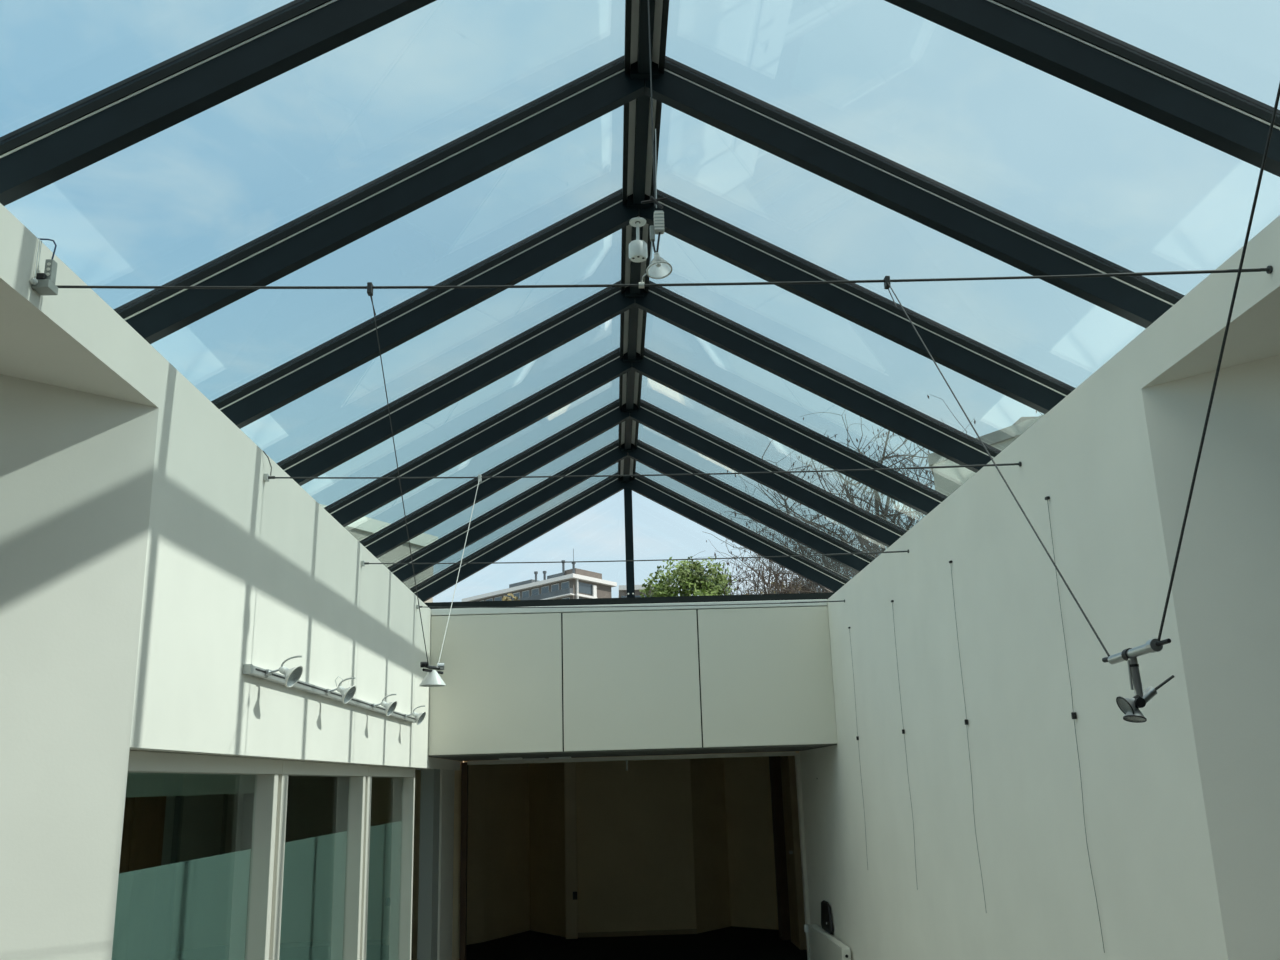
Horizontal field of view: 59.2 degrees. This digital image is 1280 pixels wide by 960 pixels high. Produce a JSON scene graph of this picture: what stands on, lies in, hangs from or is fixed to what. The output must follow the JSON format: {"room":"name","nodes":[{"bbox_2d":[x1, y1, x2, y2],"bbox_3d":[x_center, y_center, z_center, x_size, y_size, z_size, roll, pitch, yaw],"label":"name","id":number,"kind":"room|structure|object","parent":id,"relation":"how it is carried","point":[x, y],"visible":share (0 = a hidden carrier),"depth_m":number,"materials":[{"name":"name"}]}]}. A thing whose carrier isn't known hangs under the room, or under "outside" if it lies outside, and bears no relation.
{"room":"atrium","nodes":[
{"label":"atrium","id":0,"kind":"room"},
{"bbox_2d":[0,347,54,385],"bbox_3d":[-2.993,-1.085,1.073,2.150,0.120,6.650,-1,-15,-2],"label":"ceiling","id":1,"kind":"structure","parent":0,"point":[10,365],"depth_m":3.66,"materials":[{"name":"white paint"}]},
{"bbox_2d":[0,374,158,959],"bbox_3d":[-2.873,1.069,2.519,0.120,3.400,3.300,-15,-20,41],"label":"wall","id":2,"kind":"structure","parent":0,"point":[77,467],"depth_m":3.67,"materials":[{"name":"white paint"}]},
{"bbox_2d":[161,794,243,865],"bbox_3d":[-4.622,3.082,8.409,0.149,2.650,9.950,-1,-15,-2],"label":"wall","id":3,"kind":"structure","parent":0,"point":[235,801],"depth_m":12.76,"materials":[{"name":"white"}]},
{"bbox_2d":[170,794,227,863],"bbox_3d":[-4.577,4.141,11.700,0.090,2.300,1.450,-1,-15,-2],"label":"door","id":4,"kind":"structure","parent":3,"relation":"in","point":[200,821],"depth_m":11.75,"materials":[{"name":"grey paint"}]},
{"bbox_2d":[0,203,430,768],"bbox_3d":[-1.849,0.223,3.934,0.250,1.390,12.800,-1,-15,-2],"label":"wall","id":5,"kind":"structure","parent":0,"point":[241,568],"depth_m":4.76,"materials":[{"name":"white paint"}]},
{"bbox_2d":[30,238,57,294],"bbox_3d":[-1.712,-0.617,3.216,0.078,0.162,0.073,-1,-15,-2],"label":"connector","id":6,"kind":"object","parent":5,"relation":"attached to","point":[44,283],"visible":0.98,"depth_m":3.20,"materials":[{"name":"silver metal"}]},
{"bbox_2d":[112,750,282,959],"bbox_3d":[-1.828,2.214,4.513,0.101,2.153,2.036,-1,-15,-2],"label":"window","id":7,"kind":"structure","parent":5,"relation":"in","point":[218,907],"depth_m":4.88,"materials":[{"name":"beige paint"}]},
{"bbox_2d":[269,760,367,959],"bbox_3d":[-1.876,2.748,6.508,0.101,2.153,2.089,-1,-15,-2],"label":"window","id":8,"kind":"structure","parent":5,"relation":"in","point":[317,889],"depth_m":6.77,"materials":[{"name":"beige paint"}]},
{"bbox_2d":[243,664,416,722],"bbox_3d":[-1.770,1.383,7.004,0.037,0.042,4.296,-1,-15,-2],"label":"track","id":9,"kind":"object","parent":5,"relation":"attached to","point":[249,669],"visible":0.9,"depth_m":6.00,"materials":[{"name":"grey metal"}]},
{"bbox_2d":[265,656,302,687],"bbox_3d":[-1.632,0.881,5.170,0.153,0.147,0.112,-1,-15,-2],"label":"track spotlight","id":10,"kind":"object","parent":9,"relation":"attached to","point":[292,676],"visible":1,"depth_m":5.18,"materials":[{"name":"grey metal"}]},
{"bbox_2d":[279,666,286,673],"bbox_3d":[-1.640,0.876,5.181,0.035,0.041,0.035,-4,-15,8],"label":"socket","id":11,"kind":"object","parent":10,"relation":"attached to","point":[283,670],"depth_m":5.17,"materials":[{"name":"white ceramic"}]},
{"bbox_2d":[326,676,355,703],"bbox_3d":[-1.658,1.167,6.253,0.153,0.156,0.112,-1,-15,-2],"label":"track spotlight","id":12,"kind":"object","parent":9,"relation":"attached to","point":[348,693],"visible":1,"depth_m":6.26,"materials":[{"name":"grey metal"}]},
{"bbox_2d":[372,694,396,715],"bbox_3d":[-1.686,1.489,7.440,0.153,0.147,0.112,-1,-15,-2],"label":"track spotlight","id":13,"kind":"object","parent":9,"relation":"attached to","point":[390,707],"visible":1,"depth_m":7.44,"materials":[{"name":"grey metal"}]},
{"bbox_2d":[404,705,425,724],"bbox_3d":[-1.714,1.797,8.589,0.153,0.147,0.112,-1,-15,-2],"label":"track spotlight","id":14,"kind":"object","parent":9,"relation":"attached to","point":[419,717],"visible":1,"depth_m":8.59,"materials":[{"name":"grey metal"}]},
{"bbox_2d":[360,766,414,959],"bbox_3d":[-1.923,3.267,8.443,0.101,2.153,1.914,-1,-15,-2],"label":"window","id":15,"kind":"structure","parent":5,"relation":"in","point":[387,874],"depth_m":8.85,"materials":[{"name":"beige paint"}]},
{"bbox_2d":[416,600,844,608],"bbox_3d":[-0.069,1.039,9.454,3.598,0.068,0.032,-1,-15,-2],"label":"cable","id":16,"kind":"object","parent":5,"relation":"attached to","point":[417,606],"visible":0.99,"depth_m":9.45,"materials":[{"name":"grey metal"}]},
{"bbox_2d":[361,549,908,565],"bbox_3d":[-0.019,0.512,7.396,3.598,0.044,0.032,-1,-15,-2],"label":"cable","id":17,"kind":"object","parent":5,"relation":"attached to","point":[363,563],"visible":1,"depth_m":7.39,"materials":[{"name":"grey metal"}]},
{"bbox_2d":[263,451,1021,481],"bbox_3d":[0.028,-0.096,5.346,3.598,0.150,0.068,-1,-15,-2],"label":"cable","id":18,"kind":"object","parent":5,"relation":"attached to","point":[266,477],"visible":1,"depth_m":5.34,"materials":[{"name":"grey metal"}]},
{"bbox_2d":[367,282,481,686],"bbox_3d":[-0.756,0.219,4.161,0.093,1.071,2.149,-1,-15,-2],"label":"pendant","id":19,"kind":"object","parent":18,"relation":"hanging from","point":[432,679],"visible":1,"depth_m":3.98,"materials":[{"name":"grey metal"}]},
{"bbox_2d":[240,775,348,850],"bbox_3d":[-3.537,4.330,13.201,2.250,2.650,0.100,-1,-15,-2],"label":"wall","id":20,"kind":"structure","parent":0,"point":[317,806],"depth_m":13.26,"materials":[{"name":"white"}]},
{"bbox_2d":[370,777,383,826],"bbox_3d":[-2.808,4.577,14.110,0.150,2.600,5.050,-1,-15,-2],"label":"wall","id":21,"kind":"structure","parent":0,"point":[377,782],"depth_m":11.82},
{"bbox_2d":[382,751,798,959],"bbox_3d":[-0.026,3.894,11.766,5.300,2.550,0.120,-1,-15,-2],"label":"wall header","id":22,"kind":"structure","parent":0,"point":[392,788],"depth_m":11.72,"materials":[{"name":"grey paint"}]},
{"bbox_2d":[459,751,810,959],"bbox_3d":[-0.061,4.027,11.683,3.579,2.252,0.110,-1,-15,-2],"label":"door frame","id":23,"kind":"structure","parent":22,"relation":"in","point":[464,780],"depth_m":11.81,"materials":[{"name":"beige paint"}]},
{"bbox_2d":[464,752,798,944],"bbox_3d":[-0.117,4.886,15.568,5.300,2.600,2.200,-1,-15,-2],"label":"wall","id":24,"kind":"structure","parent":0,"point":[664,844],"depth_m":15.51,"materials":[{"name":"paint"}]},
{"bbox_2d":[564,762,577,938],"bbox_3d":[-0.939,4.938,15.282,0.160,2.400,0.164,-1,-15,-2],"label":"column","id":25,"kind":"structure","parent":24,"relation":"attached to","point":[570,812],"depth_m":15.19,"materials":[{"name":"beige paint"}]},
{"bbox_2d":[573,892,576,899],"bbox_3d":[-0.868,5.555,15.042,0.060,0.100,0.015,-1,-15,-2],"label":"socket","id":26,"kind":"object","parent":25,"relation":"attached to","point":[574,893],"depth_m":15.03,"materials":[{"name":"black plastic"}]},
{"bbox_2d":[578,929,696,937],"bbox_3d":[-0.034,6.060,15.048,1.585,0.060,0.030,-1,-15,-2],"label":"baseboard","id":27,"kind":"structure","parent":24,"relation":"attached to","point":[677,931],"depth_m":15.04,"materials":[{"name":"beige wood"}]},
{"bbox_2d":[561,610,702,750],"bbox_3d":[-0.096,2.055,11.093,3.600,1.220,2.108,-1,-15,-2],"label":"wall","id":28,"kind":"structure","parent":0,"point":[696,610],"depth_m":10.07,"materials":[{"name":"grey paint"}]},
{"bbox_2d":[428,613,562,754],"bbox_3d":[-1.282,1.808,10.023,1.172,1.220,0.032,-1,-15,-2],"label":"panel","id":29,"kind":"object","parent":28,"relation":"attached to","point":[502,674],"visible":0.96,"depth_m":10.00,"materials":[{"name":"white paint"}]},
{"bbox_2d":[431,599,826,615],"bbox_3d":[-0.092,1.187,10.333,3.594,0.057,0.264,-1,-15,-2],"label":"trim","id":30,"kind":"structure","parent":28,"relation":"on","point":[592,608],"depth_m":10.21,"materials":[{"name":"white metal"}]},
{"bbox_2d":[425,592,834,608],"bbox_3d":[-0.097,1.147,10.471,4.000,0.091,0.100,-1,-15,-2],"label":"rail","id":31,"kind":"object","parent":30,"relation":"on","point":[794,596],"visible":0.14,"depth_m":10.43,"materials":[{"name":"black metal"}]},
{"bbox_2d":[624,483,634,597],"bbox_3d":[-0.102,0.571,10.625,0.075,1.101,0.081,-1,-15,-2],"label":"post","id":32,"kind":"object","parent":31,"relation":"on","point":[630,587],"visible":1,"depth_m":10.59,"materials":[{"name":"metal"}]},
{"bbox_2d":[562,610,701,751],"bbox_3d":[-0.078,1.782,10.058,1.214,1.220,0.032,-1,-15,-2],"label":"panel","id":33,"kind":"object","parent":28,"relation":"attached to","point":[631,678],"visible":1,"depth_m":10.04,"materials":[{"name":"white paint"}]},
{"bbox_2d":[697,606,836,747],"bbox_3d":[1.133,1.756,10.094,1.186,1.220,0.032,-1,-15,-2],"label":"panel","id":34,"kind":"object","parent":28,"relation":"attached to","point":[766,678],"visible":1,"depth_m":10.07,"materials":[{"name":"white paint"}]},
{"bbox_2d":[429,744,836,760],"bbox_3d":[-0.078,2.652,10.935,3.600,0.015,2.104,-1,-15,-2],"label":"ceiling","id":35,"kind":"structure","parent":0,"point":[775,748],"depth_m":10.46,"materials":[{"name":"grey paint"}]},
{"bbox_2d":[499,758,522,759],"bbox_3d":[-1.284,2.773,11.187,0.220,0.018,0.200,-1,-15,-2],"label":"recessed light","id":36,"kind":"object","parent":35,"relation":"in","point":[499,758],"visible":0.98,"depth_m":11.09,"materials":[{"name":"white plastic"}]},
{"bbox_2d":[523,758,544,760],"bbox_3d":[-1.096,2.898,11.676,0.220,0.018,0.200,-1,-15,-2],"label":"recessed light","id":37,"kind":"object","parent":35,"relation":"in","point":[526,759],"visible":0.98,"depth_m":11.58,"materials":[{"name":"white plastic"}]},
{"bbox_2d":[549,757,570,758],"bbox_3d":[-0.809,2.814,11.394,0.220,0.018,0.200,-1,-15,-2],"label":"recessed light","id":38,"kind":"object","parent":35,"relation":"in","point":[549,757],"visible":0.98,"depth_m":11.30,"materials":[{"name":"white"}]},
{"bbox_2d":[466,926,806,959],"bbox_3d":[-0.046,5.828,13.867,5.600,0.100,5.000,-1,-15,-2],"label":"floor","id":39,"kind":"structure","parent":0,"point":[728,943],"depth_m":14.01,"materials":[{"name":"black carpet"}]},
{"bbox_2d":[769,756,790,939],"bbox_3d":[1.877,4.688,14.659,0.280,2.400,0.250,-1,-15,-2],"label":"wood post","id":40,"kind":"object","parent":39,"relation":"on","point":[774,761],"visible":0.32,"depth_m":14.52,"materials":[{"name":"brown wood"}]},
{"bbox_2d":[780,756,806,949],"bbox_3d":[1.887,4.526,14.004,0.150,2.365,0.700,-1,-15,-2],"label":"open door leaf","id":41,"kind":"structure","parent":39,"relation":"on","point":[788,771],"depth_m":13.80,"materials":[{"name":"beige wood"}]},
{"bbox_2d":[799,215,1279,959],"bbox_3d":[2.006,1.440,4.737,0.250,3.548,14.800,-1,-15,-2],"label":"wall","id":42,"kind":"structure","parent":0,"point":[1147,833],"depth_m":5.27,"materials":[{"name":"white paint"}]},
{"bbox_2d":[56,266,1272,288],"bbox_3d":[0.093,-0.583,3.296,3.569,0.035,0.023,-1,-15,-2],"label":"cable","id":43,"kind":"object","parent":42,"relation":"attached to","point":[1269,269],"visible":1,"depth_m":3.29,"materials":[{"name":"grey metal"}]},
{"bbox_2d":[804,924,850,959],"bbox_3d":[1.730,4.452,10.256,0.124,0.584,1.774,-1,-15,-3],"label":"radiator","id":44,"kind":"object","parent":42,"relation":"attached to","point":[823,946],"visible":1,"depth_m":10.36,"materials":[{"name":"white metal"}]},
{"bbox_2d":[821,900,832,933],"bbox_3d":[1.741,4.080,10.529,0.025,0.265,0.522,-1,-15,-2],"label":"pouch","id":45,"kind":"object","parent":44,"relation":"on","point":[826,918],"visible":1,"depth_m":10.46,"materials":[{"name":"black plastic"}]},
{"bbox_2d":[809,924,848,948],"bbox_3d":[1.717,4.164,10.286,0.071,0.013,1.640,-1,-15,-2],"label":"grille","id":46,"kind":"object","parent":44,"relation":"attached to","point":[821,933],"depth_m":10.21,"materials":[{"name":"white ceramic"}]},
{"bbox_2d":[848,627,867,865],"bbox_3d":[1.756,2.135,9.060,0.021,1.909,0.046,-5,-15,13],"label":"hanging wire","id":47,"kind":"object","parent":42,"relation":"attached to","point":[857,737],"visible":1,"depth_m":9.07,"materials":[{"name":"black metal"}]},
{"bbox_2d":[891,600,917,889],"bbox_3d":[1.789,1.763,7.620,0.025,1.914,0.059,-1,-15,-2],"label":"hanging wire","id":48,"kind":"object","parent":42,"relation":"attached to","point":[892,601],"visible":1,"depth_m":7.64,"materials":[{"name":"black metal"}]},
{"bbox_2d":[949,560,985,907],"bbox_3d":[1.821,1.397,6.284,0.025,1.916,0.069,-1,-15,-2],"label":"hanging wire","id":49,"kind":"object","parent":42,"relation":"attached to","point":[950,561],"visible":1,"depth_m":6.28,"materials":[{"name":"black metal"}]},
{"bbox_2d":[1045,496,1104,952],"bbox_3d":[1.855,1.001,4.831,0.025,1.912,0.064,-1,-15,-2],"label":"hanging wire","id":50,"kind":"object","parent":42,"relation":"attached to","point":[1073,714],"visible":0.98,"depth_m":4.81,"materials":[{"name":"black plastic"}]},
{"bbox_2d":[1141,355,1279,959],"bbox_3d":[3.141,0.938,2.698,3.300,3.400,0.120,-15,-20,41],"label":"wall","id":51,"kind":"structure","parent":0,"point":[1226,584],"depth_m":3.83,"materials":[{"name":"white paint"}]},
{"bbox_2d":[1245,340,1279,362],"bbox_3d":[3.253,-1.220,1.259,2.150,0.120,6.650,-1,-15,-2],"label":"ceiling","id":52,"kind":"structure","parent":0,"point":[1273,350],"depth_m":3.85,"materials":[{"name":"white paint"}]},
{"bbox_3d":[-3.413,1.863,8.765,2.640,0.380,9.950,-1,-15,-2],"label":"ceiling","id":53,"kind":"structure","parent":0,"visible":0},
{"bbox_2d":[126,772,254,796],"bbox_3d":[-3.707,2.182,8.957,0.550,0.640,3.400,-1,-15,-2],"label":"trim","id":54,"kind":"structure","parent":53,"relation":"attached to","point":[138,784],"depth_m":8.46,"materials":[{"name":"white"}]},
{"bbox_3d":[-3.288,4.383,8.093,2.740,0.099,9.950,-1,-15,-2],"label":"floor","id":55,"kind":"structure","parent":0,"visible":0},
{"bbox_2d":[119,796,165,873],"bbox_3d":[-4.315,3.417,8.922,0.460,2.250,1.400,-1,-15,-2],"label":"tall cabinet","id":56,"kind":"object","parent":55,"relation":"on","point":[144,817],"visible":0.02,"depth_m":9.29,"materials":[{"name":"brown wood"}]},
{"bbox_3d":[-2.017,4.053,11.375,0.190,2.157,0.240,-1,-15,-2],"label":"wall","id":57,"kind":"structure","parent":0,"visible":0},
{"bbox_2d":[417,769,454,959],"bbox_3d":[-1.926,3.819,10.669,0.140,2.234,1.230,-1,-15,-2],"label":"door","id":58,"kind":"structure","parent":57,"relation":"in","point":[436,846],"depth_m":10.34,"materials":[{"name":"grey paint"}]},
{"bbox_2d":[415,757,459,769],"bbox_3d":[-2.002,2.762,10.915,0.250,0.093,1.998,-1,-15,-2],"label":"trim","id":59,"kind":"structure","parent":57,"relation":"on","point":[435,763],"depth_m":10.72,"materials":[{"name":"white paint"}]},
{"label":"outside","id":60,"kind":"structure","parent":0,"visible":0},
{"bbox_3d":[-3.200,41.446,144.151,520.000,0.400,540.000,-1,-15,-2],"label":"ground","id":61,"kind":"structure","parent":60,"visible":0},
{"bbox_2d":[319,503,437,602],"bbox_3d":[-8.688,5.339,27.550,5.953,9.500,5.713,-9,-16,24],"label":"building","id":62,"kind":"structure","parent":61,"relation":"on","point":[364,527],"depth_m":27.69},
{"bbox_2d":[502,593,520,600],"bbox_3d":[-17.455,31.877,166.715,9.113,30.543,9.690,-1,-15,-2],"label":"tree","id":63,"kind":"object","parent":61,"relation":"on","point":[511,594],"visible":0.02,"depth_m":170.57,"materials":[{"name":"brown plant"}]},
{"bbox_2d":[462,549,616,601],"bbox_3d":[-19.769,37.829,213.959,31.524,43.950,36.308,-1,-15,-2],"label":"apartment block","id":64,"kind":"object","parent":61,"relation":"on","point":[574,583],"visible":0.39,"depth_m":206.95,"materials":[{"name":"white concrete"}]},
{"bbox_2d":[618,584,674,597],"bbox_3d":[1.686,40.109,214.317,10.600,38.500,14.000,-1,-15,-2],"label":"apartment wing","id":65,"kind":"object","parent":61,"relation":"on","point":[622,588],"visible":0.09,"depth_m":212.69,"materials":[{"name":"grey brick"}]},
{"bbox_2d":[639,556,735,596],"bbox_3d":[1.373,6.114,29.431,2.681,8.404,2.471,-3,-15,6],"label":"leafy tree","id":66,"kind":"object","parent":61,"relation":"on","point":[691,579],"visible":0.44,"depth_m":30.02,"materials":[{"name":"green plant"}]},
{"bbox_2d":[689,488,879,594],"bbox_3d":[4.391,5.509,30.803,6.482,10.156,6.744,10,-19,-37],"label":"bare tree","id":67,"kind":"object","parent":61,"relation":"on","point":[762,575],"visible":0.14,"depth_m":30.26,"materials":[{"name":"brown plant"}]},
{"bbox_2d":[702,395,1041,594],"bbox_3d":[6.508,3.305,26.245,9.310,11.953,8.782,7,-17,-29],"label":"bare tree","id":68,"kind":"object","parent":61,"relation":"on","point":[862,540],"visible":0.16,"depth_m":26.11,"materials":[{"name":"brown plant"}]},
{"bbox_2d":[928,414,1044,495],"bbox_3d":[8.823,3.650,22.689,5.716,9.250,6.834,-1,-15,-2],"label":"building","id":69,"kind":"structure","parent":61,"relation":"on","point":[947,481],"depth_m":22.20,"materials":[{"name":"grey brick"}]},
{"bbox_3d":[0.237,-1.081,-2.371,8.400,4.850,0.150,-1,-15,-2],"label":"wall","id":70,"kind":"structure","parent":0,"visible":0},
{"bbox_2d":[618,0,668,482],"bbox_3d":[0.017,-1.704,4.566,0.160,0.151,12.977,-1,-15,-2],"label":"ridge beam","id":71,"kind":"structure","parent":70,"relation":"attached to","point":[637,180],"depth_m":5.30,"materials":[{"name":"metal"}]},
{"bbox_2d":[629,216,647,261],"bbox_3d":[-0.012,-1.199,5.579,0.093,0.231,0.093,-1,-15,-2],"label":"spotlight","id":72,"kind":"object","parent":71,"relation":"attached to","point":[638,252],"visible":1,"depth_m":5.54,"materials":[{"name":"white metal"}]},
{"bbox_2d":[639,0,671,287],"bbox_3d":[0.025,-1.235,3.409,0.079,1.364,0.150,2,-15,-13],"label":"lamp","id":73,"kind":"object","parent":71,"relation":"hanging from","point":[658,268],"visible":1,"depth_m":3.24,"materials":[{"name":"grey metal"}]},
{"bbox_3d":[-2.186,-0.219,5.029,0.160,0.224,14.900,-1,-15,-2],"label":"wall","id":74,"kind":"structure","parent":0,"visible":0},
{"bbox_2d":[0,0,435,205],"bbox_3d":[-1.022,-1.343,3.389,2.158,1.342,0.070,-1,-15,-2],"label":"rafter","id":75,"kind":"object","parent":74,"relation":"on","point":[53,147],"visible":1,"depth_m":3.31,"materials":[{"name":"metal"}]},
{"bbox_2d":[114,55,643,343],"bbox_3d":[-1.047,-1.068,4.417,2.158,1.342,0.070,-1,-15,-2],"label":"rafter","id":76,"kind":"object","parent":74,"relation":"on","point":[264,260],"visible":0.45,"depth_m":4.40,"materials":[{"name":"metal"}]},
{"bbox_2d":[211,189,638,428],"bbox_3d":[-1.071,-0.792,5.445,2.158,1.342,0.070,-1,-15,-2],"label":"rafter","id":77,"kind":"object","parent":74,"relation":"on","point":[355,347],"visible":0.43,"depth_m":5.42,"materials":[{"name":"metal"}]},
{"bbox_2d":[276,280,634,485],"bbox_3d":[-1.096,-0.517,6.473,2.158,1.342,0.070,-1,-15,-2],"label":"rafter","id":78,"kind":"object","parent":74,"relation":"on","point":[438,394],"visible":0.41,"depth_m":6.45,"materials":[{"name":"metal"}]},
{"bbox_2d":[324,347,631,526],"bbox_3d":[-1.121,-0.242,7.500,2.158,1.342,0.070,-1,-15,-2],"label":"rafter","id":79,"kind":"object","parent":74,"relation":"on","point":[464,446],"visible":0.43,"depth_m":7.49,"materials":[{"name":"metal"}]},
{"bbox_2d":[360,399,628,557],"bbox_3d":[-1.145,0.033,8.528,2.158,1.342,0.070,-1,-15,-2],"label":"rafter","id":80,"kind":"object","parent":74,"relation":"on","point":[582,431],"visible":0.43,"depth_m":8.51,"materials":[{"name":"metal"}]},
{"bbox_2d":[388,439,627,582],"bbox_3d":[-1.170,0.308,9.556,2.158,1.342,0.070,-1,-15,-2],"label":"rafter","id":81,"kind":"object","parent":74,"relation":"on","point":[609,455],"visible":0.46,"depth_m":9.54,"materials":[{"name":"metal"}]},
{"bbox_2d":[410,472,625,601],"bbox_3d":[-1.194,0.584,10.583,2.158,1.342,0.070,-1,-15,-2],"label":"rafter","id":82,"kind":"object","parent":74,"relation":"on","point":[590,497],"visible":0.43,"depth_m":10.57,"materials":[{"name":"metal"}]},
{"bbox_3d":[2.251,-0.316,5.161,0.160,0.224,14.900,-1,-15,-2],"label":"wall","id":83,"kind":"structure","parent":0,"visible":0},
{"bbox_2d":[627,472,849,591],"bbox_3d":[0.966,0.537,10.648,2.158,1.342,0.070,-1,-15,-2],"label":"rafter","id":84,"kind":"object","parent":83,"relation":"on","point":[644,486],"visible":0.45,"depth_m":10.63,"materials":[{"name":"metal"}]},
{"bbox_2d":[628,440,874,572],"bbox_3d":[0.991,0.262,9.620,2.158,1.342,0.070,-1,-15,-2],"label":"rafter","id":85,"kind":"object","parent":83,"relation":"on","point":[661,462],"visible":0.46,"depth_m":9.60,"materials":[{"name":"metal"}]},
{"bbox_2d":[630,399,906,546],"bbox_3d":[1.015,-0.014,8.592,2.158,1.342,0.070,-1,-15,-2],"label":"rafter","id":86,"kind":"object","parent":83,"relation":"on","point":[675,428],"visible":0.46,"depth_m":8.57,"materials":[{"name":"metal"}]},
{"bbox_2d":[632,347,947,514],"bbox_3d":[1.040,-0.289,7.565,2.158,1.342,0.070,-1,-15,-2],"label":"rafter","id":87,"kind":"object","parent":83,"relation":"on","point":[820,448],"visible":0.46,"depth_m":7.55,"materials":[{"name":"metal"}]},
{"bbox_2d":[635,280,1000,472],"bbox_3d":[1.065,-0.564,6.537,2.158,1.342,0.070,-1,-15,-2],"label":"rafter","id":88,"kind":"object","parent":83,"relation":"on","point":[903,420],"visible":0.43,"depth_m":6.52,"materials":[{"name":"metal"}]},
{"bbox_2d":[639,189,1075,413],"bbox_3d":[1.089,-0.840,5.509,2.158,1.342,0.070,-1,-15,-2],"label":"rafter","id":89,"kind":"object","parent":83,"relation":"on","point":[1033,388],"visible":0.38,"depth_m":5.48,"materials":[{"name":"metal"}]},
{"bbox_2d":[645,56,1184,327],"bbox_3d":[1.114,-1.115,4.482,2.158,1.342,0.070,-1,-15,-2],"label":"rafter","id":90,"kind":"object","parent":83,"relation":"on","point":[1140,300],"visible":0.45,"depth_m":4.46,"materials":[{"name":"metal"}]},
{"bbox_2d":[884,0,1279,176],"bbox_3d":[1.138,-1.390,3.454,2.158,1.342,0.070,-1,-15,-2],"label":"rafter","id":91,"kind":"object","parent":83,"relation":"on","point":[1225,119],"visible":1,"depth_m":3.40,"materials":[{"name":"metal"}]},
{"bbox_3d":[0.127,-1.192,1.242,3.598,0.154,0.068,-1,-15,-2],"label":"cable","id":92,"kind":"object","parent":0,"visible":0},
{"bbox_2d":[884,83,1279,722],"bbox_3d":[0.778,-0.223,2.114,0.098,1.345,2.151,-1,-15,-4],"label":"spotlight","id":93,"kind":"object","parent":92,"relation":"hanging from","point":[1130,707],"visible":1,"depth_m":1.77,"materials":[{"name":"grey metal"}]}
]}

